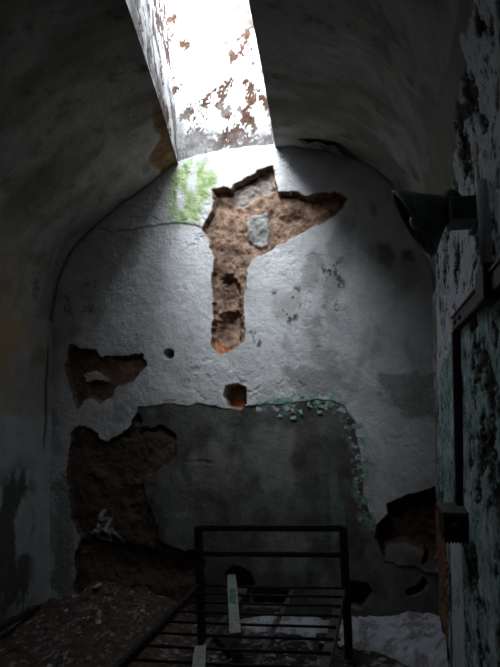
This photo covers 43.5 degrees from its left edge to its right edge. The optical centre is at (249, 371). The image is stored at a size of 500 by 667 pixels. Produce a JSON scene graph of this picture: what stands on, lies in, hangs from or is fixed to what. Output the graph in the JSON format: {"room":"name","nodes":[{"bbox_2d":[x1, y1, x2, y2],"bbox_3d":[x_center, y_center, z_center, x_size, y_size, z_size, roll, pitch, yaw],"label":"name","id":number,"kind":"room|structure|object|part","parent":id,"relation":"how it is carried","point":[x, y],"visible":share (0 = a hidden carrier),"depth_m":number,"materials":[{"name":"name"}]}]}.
{"room":"prison interior","nodes":[
{"label":"prison interior","id":0,"kind":"room"},
{"bbox_2d":[0,310,52,636],"bbox_3d":[-1.744,0.494,1.892,0.030,1.930,4.627,-1,-3,12],"label":"wall","id":1,"kind":"structure","parent":0,"point":[26,394],"depth_m":3.76,"materials":[{"name":"paint"}]},
{"bbox_2d":[163,0,222,7],"bbox_3d":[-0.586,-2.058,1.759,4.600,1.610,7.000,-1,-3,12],"label":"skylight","id":2,"kind":"structure","parent":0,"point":[168,3],"depth_m":4.16,"materials":[{"name":"paint"}]},
{"bbox_2d":[0,618,448,666],"bbox_3d":[-0.563,1.390,1.599,2.600,0.024,4.727,-1,-3,12],"label":"floor","id":3,"kind":"structure","parent":0,"point":[361,658],"depth_m":3.25,"materials":[{"name":"grey concrete"}]},
{"bbox_2d":[0,581,196,666],"bbox_3d":[-0.849,1.375,3.297,1.083,0.240,1.227,-1,-3,12],"label":"rubble heap","id":4,"kind":"object","parent":3,"relation":"on","point":[63,627],"visible":0.84,"depth_m":3.44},
{"bbox_2d":[0,605,39,630],"bbox_3d":[-1.355,1.366,3.291,0.037,0.055,0.910,-1,-3,11],"label":"wooden stick","id":5,"kind":"object","parent":4,"relation":"on","point":[5,624],"visible":1,"depth_m":3.52,"materials":[{"name":"brown wood"}]},
{"bbox_2d":[93,583,101,588],"bbox_3d":[-0.899,1.266,3.704,0.050,0.035,0.070,-1,-3,15],"label":"chunk","id":6,"kind":"object","parent":4,"relation":"on","point":[97,586],"visible":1,"depth_m":3.68,"materials":[{"name":"grey stone"}]},
{"bbox_2d":[212,630,243,659],"bbox_3d":[-0.122,1.439,3.307,0.052,0.020,0.367,1,-3,-22],"label":"wooden lath","id":7,"kind":"object","parent":3,"relation":"on","point":[224,642],"visible":0.74,"depth_m":3.27,"materials":[{"name":"brown wood"}]},
{"bbox_2d":[113,525,352,666],"bbox_3d":[-0.086,1.079,2.296,0.825,0.687,1.947,-1,-3,12],"label":"frame","id":8,"kind":"object","parent":3,"relation":"on","point":[342,603],"visible":0.94,"depth_m":3.00,"materials":[{"name":"black metal"}]},
{"bbox_3d":[-0.462,1.088,2.374,0.024,0.036,1.895,-3,-3,12],"label":"rail","id":9,"kind":"part","parent":8,"relation":"part of","materials":[{"name":"black metal"}]},
{"bbox_2d":[192,645,205,666],"bbox_3d":[-0.171,1.023,2.000,0.046,0.026,0.777,0,-3,-3],"label":"wooden board","id":10,"kind":"object","parent":8,"relation":"on","point":[199,657],"visible":1,"depth_m":2.26,"materials":[{"name":"white wood"}]},
{"bbox_3d":[-0.262,1.147,3.309,0.042,0.655,0.032,-3,-3,12],"label":"headboard post","id":11,"kind":"part","parent":8,"relation":"part of","materials":[{"name":"black metal"}]},
{"bbox_2d":[227,574,240,636],"bbox_3d":[-0.079,1.074,2.931,0.048,0.025,0.885,0,-3,-3],"label":"wooden board","id":12,"kind":"object","parent":8,"relation":"on","point":[233,605],"visible":1,"depth_m":2.81,"materials":[{"name":"green paint"}]},
{"bbox_3d":[0.098,0.811,3.249,0.762,0.034,0.022,-3,-3,12],"label":"headboard rail","id":13,"kind":"part","parent":8,"relation":"part of","materials":[{"name":"black metal"}]},
{"bbox_3d":[0.104,0.944,3.242,0.762,0.028,0.022,-3,-3,12],"label":"headboard rail","id":14,"kind":"part","parent":8,"relation":"part of","materials":[{"name":"black metal"}]},
{"bbox_3d":[0.265,1.065,2.222,0.039,0.044,1.895,-3,-3,12],"label":"rail","id":15,"kind":"part","parent":8,"relation":"part of","materials":[{"name":"metal"}]},
{"bbox_3d":[0.483,1.109,3.154,0.042,0.655,0.032,-3,-3,12],"label":"headboard post","id":16,"kind":"part","parent":8,"relation":"part of","materials":[{"name":"black metal"}]},
{"bbox_2d":[240,611,447,666],"bbox_3d":[0.377,1.408,3.354,1.262,0.164,0.607,-1,-3,12],"label":"rubble","id":17,"kind":"object","parent":3,"relation":"on","point":[414,639],"visible":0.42,"depth_m":3.37,"materials":[{"name":"grey concrete"}]},
{"bbox_2d":[316,633,340,640],"bbox_3d":[0.417,1.418,3.350,0.127,0.012,0.089,0,-3,1],"label":"roof slate","id":18,"kind":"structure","parent":17,"relation":"on","point":[323,635],"depth_m":3.36,"materials":[{"name":"brown stone"}]},
{"bbox_2d":[0,0,459,321],"bbox_3d":[-0.621,-0.966,1.727,2.314,1.036,4.627,-1,-3,12],"label":"ceiling","id":19,"kind":"structure","parent":0,"point":[84,130],"depth_m":2.92,"materials":[{"name":"paint"}]},
{"bbox_2d":[126,0,274,172],"bbox_3d":[-0.312,-1.875,2.853,0.902,1.180,2.463,-1,-3,6],"label":"window","id":20,"kind":"structure","parent":19,"relation":"attached to","point":[203,59],"depth_m":4.00,"materials":[{"name":"white paint"}]},
{"bbox_2d":[298,140,363,164],"bbox_3d":[0.477,-1.293,3.648,0.398,0.138,0.129,0,-3,-3],"label":"torn limewash","id":21,"kind":"object","parent":19,"relation":"attached to","point":[322,146],"visible":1,"depth_m":3.65,"materials":[{"name":"grey paint"}]},
{"bbox_2d":[49,144,438,620],"bbox_3d":[-0.096,0.058,3.932,2.520,2.986,0.235,-1,-3,12],"label":"wall","id":22,"kind":"structure","parent":0,"point":[226,293],"depth_m":3.82,"materials":[{"name":"paint"}]},
{"bbox_2d":[276,400,375,523],"bbox_3d":[0.439,0.525,3.686,0.576,0.719,0.013,-1,-3,12],"label":"flakes","id":23,"kind":"object","parent":22,"relation":"attached to","point":[316,401],"visible":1,"depth_m":3.71,"materials":[{"name":"paint"}]},
{"bbox_2d":[420,0,499,666],"bbox_3d":[0.561,0.215,1.420,0.115,2.408,4.627,-1,-3,12],"label":"wall","id":24,"kind":"structure","parent":0,"point":[464,145],"depth_m":2.02,"materials":[{"name":"paint"}]},
{"bbox_2d":[391,188,478,258],"bbox_3d":[0.563,-0.457,1.910,0.254,0.215,0.282,-1,-3,12],"label":"wall lamp","id":25,"kind":"object","parent":24,"relation":"attached to","point":[425,216],"visible":0.95,"depth_m":1.86,"materials":[{"name":"metal"}]},
{"bbox_3d":[0.527,-0.467,1.937,0.069,0.058,0.053,-1,-3,12],"label":"bulb","id":26,"kind":"part","parent":25,"relation":"part of","materials":[{"name":"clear glass"}]},
{"bbox_3d":[0.507,-0.457,1.941,0.194,0.212,0.191,1,-3,-31],"label":"lamp shade","id":27,"kind":"part","parent":25,"relation":"part of","materials":[{"name":"metal"}]},
{"bbox_3d":[0.674,-0.479,1.866,0.018,0.090,0.240,-1,-3,12],"label":"wall plate","id":28,"kind":"part","parent":25,"relation":"part of","materials":[{"name":"metal"}]},
{"bbox_2d":[437,502,468,545],"bbox_3d":[0.744,0.557,2.297,0.095,0.117,0.237,-1,-3,12],"label":"junction box","id":29,"kind":"object","parent":24,"relation":"attached to","point":[453,519],"visible":0.88,"depth_m":2.20,"materials":[{"name":"black metal"}]},
{"bbox_3d":[0.745,0.504,2.304,0.095,0.011,0.230,-1,-3,12],"label":"box lid","id":30,"kind":"part","parent":29,"relation":"part of","materials":[{"name":"metal"}]},
{"bbox_3d":[0.717,0.548,2.191,0.032,0.030,0.017,-1,-3,12],"label":"cable knob","id":31,"kind":"part","parent":29,"relation":"part of","materials":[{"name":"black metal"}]},
{"bbox_2d":[450,256,499,505],"bbox_3d":[0.617,0.097,1.604,0.046,0.731,1.599,-1,-3,12],"label":"iron bracket","id":32,"kind":"object","parent":24,"relation":"attached to","point":[486,291],"visible":0.98,"depth_m":2.32,"materials":[{"name":"black metal"}]},
{"bbox_2d":[475,178,492,264],"bbox_3d":[0.604,-0.388,1.620,0.030,0.236,0.078,-1,-3,12],"label":"conduit pipe","id":33,"kind":"object","parent":24,"relation":"attached to","point":[484,221],"visible":0.89,"depth_m":1.60,"materials":[{"name":"grey metal"}]}
]}

